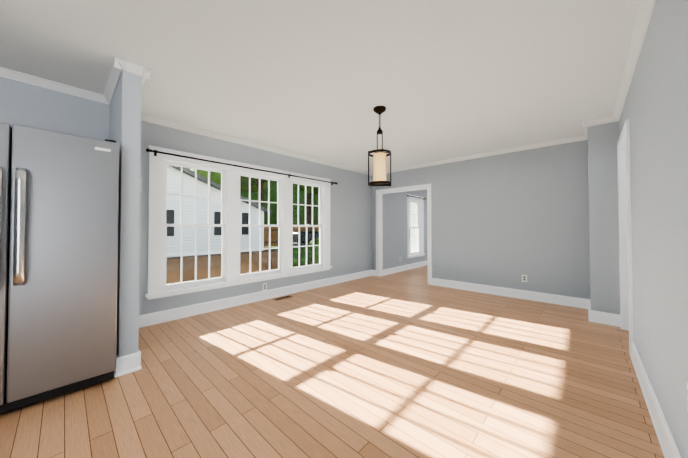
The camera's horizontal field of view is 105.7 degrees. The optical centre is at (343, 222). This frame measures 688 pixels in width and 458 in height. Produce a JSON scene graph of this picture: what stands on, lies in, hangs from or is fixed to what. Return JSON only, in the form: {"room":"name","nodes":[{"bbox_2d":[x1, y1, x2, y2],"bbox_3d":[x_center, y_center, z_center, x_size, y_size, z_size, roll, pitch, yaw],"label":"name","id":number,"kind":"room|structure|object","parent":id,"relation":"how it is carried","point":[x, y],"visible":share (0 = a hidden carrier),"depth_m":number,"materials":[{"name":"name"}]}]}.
{"room":"kitchen","nodes":[
{"label":"kitchen","id":0,"kind":"room"},
{"bbox_2d":[109,71,141,356],"bbox_3d":[-2.101,-0.037,2.449,1.096,2.440,0.122,-1,-1,43],"label":"wall","id":1,"kind":"structure","parent":0,"point":[125,118],"depth_m":2.08,"materials":[{"name":"paint"}]},
{"bbox_2d":[100,57,131,103],"bbox_3d":[-2.023,-1.228,2.296,0.846,0.064,0.075,-1,-1,43],"label":"crown molding","id":2,"kind":"structure","parent":1,"relation":"attached to","point":[119,65],"depth_m":2.19,"materials":[{"name":"white wood"}]},
{"bbox_2d":[126,349,141,370],"bbox_3d":[-2.034,1.114,2.465,1.088,0.138,0.022,-1,-1,43],"label":"baseboard","id":3,"kind":"structure","parent":1,"relation":"attached to","point":[135,358],"depth_m":2.08,"materials":[{"name":"white wood"}]},
{"bbox_2d":[136,66,150,85],"bbox_3d":[-2.002,-1.224,2.494,1.086,0.064,0.050,-1,-1,43],"label":"crown molding","id":4,"kind":"structure","parent":1,"relation":"attached to","point":[143,72],"depth_m":2.12,"materials":[{"name":"white wood"}]},
{"bbox_2d":[0,77,371,314],"bbox_3d":[-2.130,-0.025,3.149,0.400,2.440,8.557,-1,-1,43],"label":"wall","id":5,"kind":"structure","parent":0,"point":[25,104],"depth_m":3.45,"materials":[{"name":"paint"}]},
{"bbox_2d":[0,67,109,104],"bbox_3d":[-3.541,-1.244,1.324,0.050,0.064,3.515,-1,-1,43],"label":"crown molding","id":6,"kind":"structure","parent":5,"relation":"attached to","point":[4,72],"depth_m":2.31,"materials":[{"name":"white wood"}]},
{"bbox_2d":[145,145,331,299],"bbox_3d":[-1.323,0.012,4.162,0.200,1.800,2.991,-1,-1,43],"label":"window","id":7,"kind":"structure","parent":5,"relation":"in","point":[231,275],"depth_m":3.75,"materials":[{"name":"white wood"}]},
{"bbox_2d":[146,149,337,184],"bbox_3d":[-1.209,-0.809,4.125,0.071,0.070,3.121,-1,-1,43],"label":"curtain rod","id":8,"kind":"object","parent":5,"relation":"attached to","point":[156,152],"visible":1,"depth_m":3.63,"materials":[{"name":"black metal"}]},
{"bbox_2d":[139,270,373,327],"bbox_3d":[-0.886,1.149,4.517,0.030,0.138,4.590,-1,-1,43],"label":"baseboard","id":9,"kind":"structure","parent":5,"relation":"attached to","point":[158,317],"depth_m":3.78,"materials":[{"name":"white wood"}]},
{"bbox_2d":[141,114,371,175],"bbox_3d":[-0.879,-1.190,4.550,0.050,0.064,4.590,-1,-1,43],"label":"crown molding","id":10,"kind":"structure","parent":5,"relation":"attached to","point":[146,118],"depth_m":3.80,"materials":[{"name":"white wood"}]},
{"bbox_2d":[0,0,640,172],"bbox_3d":[1.589,-1.281,3.427,5.295,0.080,14.000,-1,-1,43],"label":"ceiling","id":11,"kind":"structure","parent":0,"point":[439,80],"depth_m":2.06,"materials":[{"name":"paint"}]},
{"bbox_2d":[368,106,390,185],"bbox_3d":[0.389,-0.825,2.840,0.244,0.846,0.244,-1,-1,43],"label":"pendant light","id":12,"kind":"object","parent":11,"relation":"hanging from","point":[379,168],"visible":1,"depth_m":2.79,"materials":[{"name":"brown metal"}]},
{"bbox_2d":[0,265,663,457],"bbox_3d":[1.589,1.224,3.385,5.295,0.050,14.000,-1,-1,43],"label":"floor","id":13,"kind":"structure","parent":0,"point":[411,363],"depth_m":1.85,"materials":[{"name":"brown wood"}]},
{"bbox_2d":[0,122,119,413],"bbox_3d":[-2.307,0.280,1.901,0.965,1.787,0.910,-1,-1,43],"label":"fridge","id":14,"kind":"object","parent":13,"relation":"on","point":[59,202],"visible":1,"depth_m":1.71,"materials":[{"name":"silver metal"}]},
{"bbox_2d":[273,295,292,300],"bbox_3d":[-0.980,1.209,4.211,0.110,0.008,0.310,-1,-1,43],"label":"floor vent","id":15,"kind":"object","parent":13,"relation":"in","point":[284,297],"visible":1,"depth_m":4.18,"materials":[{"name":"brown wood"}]},
{"bbox_2d":[382,190,426,269],"bbox_3d":[2.610,0.061,8.278,0.350,2.440,5.413,-1,-1,43],"label":"wall","id":16,"kind":"structure","parent":0,"point":[394,227],"depth_m":6.67,"materials":[{"name":"paint"}]},
{"bbox_2d":[383,261,426,275],"bbox_3d":[2.705,1.209,8.089,0.022,0.138,5.293,-1,-1,43],"label":"baseboard","id":17,"kind":"structure","parent":16,"relation":"attached to","point":[419,264],"depth_m":6.86,"materials":[{"name":"white wood"}]},
{"bbox_2d":[407,194,424,258],"bbox_3d":[1.921,0.098,7.501,0.400,1.740,1.000,-1,-1,43],"label":"window","id":18,"kind":"structure","parent":16,"relation":"in","point":[416,228],"depth_m":7.66,"materials":[{"name":"white wood"}]},
{"bbox_2d":[372,140,589,298],"bbox_3d":[2.133,0.005,4.944,4.195,2.440,0.120,-1,-1,43],"label":"wall","id":19,"kind":"structure","parent":0,"point":[507,220],"depth_m":4.27,"materials":[{"name":"paint"}]},
{"bbox_2d":[376,184,431,284],"bbox_3d":[1.298,0.228,5.717,1.355,2.020,0.160,-1,-1,43],"label":"trim","id":20,"kind":"structure","parent":19,"relation":"attached to","point":[379,234],"depth_m":5.82,"materials":[{"name":"white wood"}]},
{"bbox_2d":[372,136,582,175],"bbox_3d":[2.055,-1.183,4.920,3.720,0.064,0.050,-1,-1,43],"label":"crown molding","id":21,"kind":"structure","parent":19,"relation":"attached to","point":[577,138],"depth_m":4.44,"materials":[{"name":"white wood"}]},
{"bbox_2d":[432,278,585,308],"bbox_3d":[2.589,1.147,4.403,2.285,0.138,0.022,-1,-1,43],"label":"baseboard","id":22,"kind":"structure","parent":19,"relation":"attached to","point":[521,294],"depth_m":4.22,"materials":[{"name":"white wood"}]},
{"bbox_2d":[522,275,526,281],"bbox_3d":[2.874,0.882,4.152,0.070,0.114,0.008,-1,-1,43],"label":"outlet","id":23,"kind":"object","parent":19,"relation":"attached to","point":[524,278],"visible":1,"depth_m":4.15,"materials":[{"name":"white plastic"}]},
{"bbox_2d":[580,120,591,139],"bbox_3d":[3.158,-1.209,3.413,0.050,0.064,0.620,-1,-1,43],"label":"crown molding","id":24,"kind":"structure","parent":19,"relation":"attached to","point":[585,124],"depth_m":3.32,"materials":[{"name":"white wood"}]},
{"bbox_2d":[586,299,593,321],"bbox_3d":[3.188,1.130,3.385,0.022,0.138,0.622,-1,-1,43],"label":"baseboard","id":25,"kind":"structure","parent":19,"relation":"attached to","point":[588,306],"depth_m":3.17,"materials":[{"name":"white wood"}]},
{"bbox_2d":[588,121,619,313],"bbox_3d":[3.313,-0.022,3.329,0.265,2.440,0.637,-1,-1,43],"label":"wall","id":26,"kind":"structure","parent":0,"point":[603,139],"depth_m":3.10,"materials":[{"name":"paint"}]},
{"bbox_2d":[619,0,687,457],"bbox_3d":[2.682,-0.038,2.368,0.120,2.440,13.970,-1,-1,43],"label":"wall","id":27,"kind":"structure","parent":0,"point":[655,110],"depth_m":1.35,"materials":[{"name":"paint"}]},
{"bbox_2d":[617,119,633,354],"bbox_3d":[2.910,0.131,2.610,0.160,2.110,0.940,-1,-1,43],"label":"door frame","id":28,"kind":"structure","parent":27,"relation":"attached to","point":[625,237],"depth_m":2.90,"materials":[{"name":"white wood"}]},
{"bbox_2d":[612,0,655,121],"bbox_3d":[0.570,-1.262,0.242,0.050,0.064,7.650,-1,-1,43],"label":"crown molding","id":29,"kind":"structure","parent":27,"relation":"attached to","point":[643,18],"depth_m":1.86,"materials":[{"name":"white wood"}]},
{"bbox_2d":[630,342,680,457],"bbox_3d":[0.253,1.070,-0.158,0.022,0.138,6.690,-1,-1,43],"label":"baseboard","id":30,"kind":"structure","parent":27,"relation":"attached to","point":[669,448],"depth_m":1.50,"materials":[{"name":"white wood"}]},
{"label":"outside","id":31,"kind":"structure","parent":0,"visible":0},
{"bbox_2d":[187,168,318,224],"bbox_3d":[-5.117,-2.211,32.129,58.974,18.921,102.404,-1,-1,43],"label":"woods","id":32,"kind":"object","parent":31,"point":[273,186],"depth_m":51.67,"materials":[{"name":"green plant"}]},
{"bbox_3d":[-15.020,2.255,27.501,68.000,0.100,100.000,-1,-1,43],"label":"ground","id":33,"kind":"structure","parent":31,"visible":0},
{"bbox_2d":[190,169,220,184],"bbox_3d":[-10.470,-4.122,23.184,7.879,12.508,7.773,-1,-1,43],"label":"tree","id":34,"kind":"object","parent":33,"relation":"on","point":[212,176],"depth_m":22.17,"materials":[{"name":"green plant"}]},
{"bbox_2d":[166,165,272,256],"bbox_3d":[-10.268,-0.448,12.468,7.100,4.799,11.169,-1,-1,43],"label":"house","id":35,"kind":"structure","parent":33,"relation":"on","point":[187,217],"depth_m":11.72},
{"bbox_2d":[166,250,277,283],"bbox_3d":[-2.681,1.323,5.376,3.450,1.020,4.800,-1,-1,43],"label":"deck","id":36,"kind":"object","parent":33,"relation":"on","point":[174,262],"depth_m":6.52,"materials":[{"name":"brown wood"}]},
{"bbox_2d":[220,173,276,206],"bbox_3d":[-6.006,-2.734,17.335,6.779,9.534,5.587,-1,-1,43],"label":"tree","id":37,"kind":"object","parent":33,"relation":"on","point":[245,180],"depth_m":17.27,"materials":[{"name":"green plant"}]},
{"bbox_2d":[240,181,267,203],"bbox_3d":[-9.938,-4.803,31.496,6.850,14.150,8.697,-1,-1,43],"label":"tree","id":38,"kind":"object","parent":33,"relation":"on","point":[254,186],"depth_m":28.73,"materials":[{"name":"green plant"}]},
{"bbox_2d":[264,227,318,246],"bbox_3d":[-3.786,1.235,26.284,0.130,1.900,14.600,-1,-1,43],"label":"fence","id":39,"kind":"object","parent":33,"relation":"on","point":[274,241],"depth_m":23.58,"materials":[{"name":"brown wood"}]},
{"bbox_2d":[277,244,310,267],"bbox_3d":[-2.083,1.358,9.948,1.632,1.217,1.664,-1,-1,43],"label":"bush","id":40,"kind":"object","parent":33,"relation":"on","point":[296,258],"depth_m":9.56,"materials":[{"name":"green plant"}]},
{"bbox_2d":[293,184,318,230],"bbox_3d":[-3.052,-3.350,21.205,7.688,10.898,5.465,-1,-1,43],"label":"tree","id":41,"kind":"object","parent":33,"relation":"on","point":[309,190],"depth_m":20.75,"materials":[{"name":"green plant"}]},
{"bbox_2d":[302,237,318,264],"bbox_3d":[-1.124,1.308,11.852,1.844,1.363,1.906,-1,-1,43],"label":"bush","id":42,"kind":"object","parent":33,"relation":"on","point":[310,252],"depth_m":11.15,"materials":[{"name":"green plant"}]},
{"bbox_3d":[4.371,2.094,21.478,3.800,0.020,22.400,-1,-1,43],"label":"driveway","id":43,"kind":"object","parent":33,"relation":"on","visible":0},
{"bbox_2d":[277,231,318,249],"bbox_3d":[-1.491,1.248,15.193,1.860,1.500,4.510,-1,-1,43],"label":"car","id":44,"kind":"object","parent":43,"relation":"on","point":[302,239],"depth_m":14.00,"materials":[{"name":"paint"}]}
]}

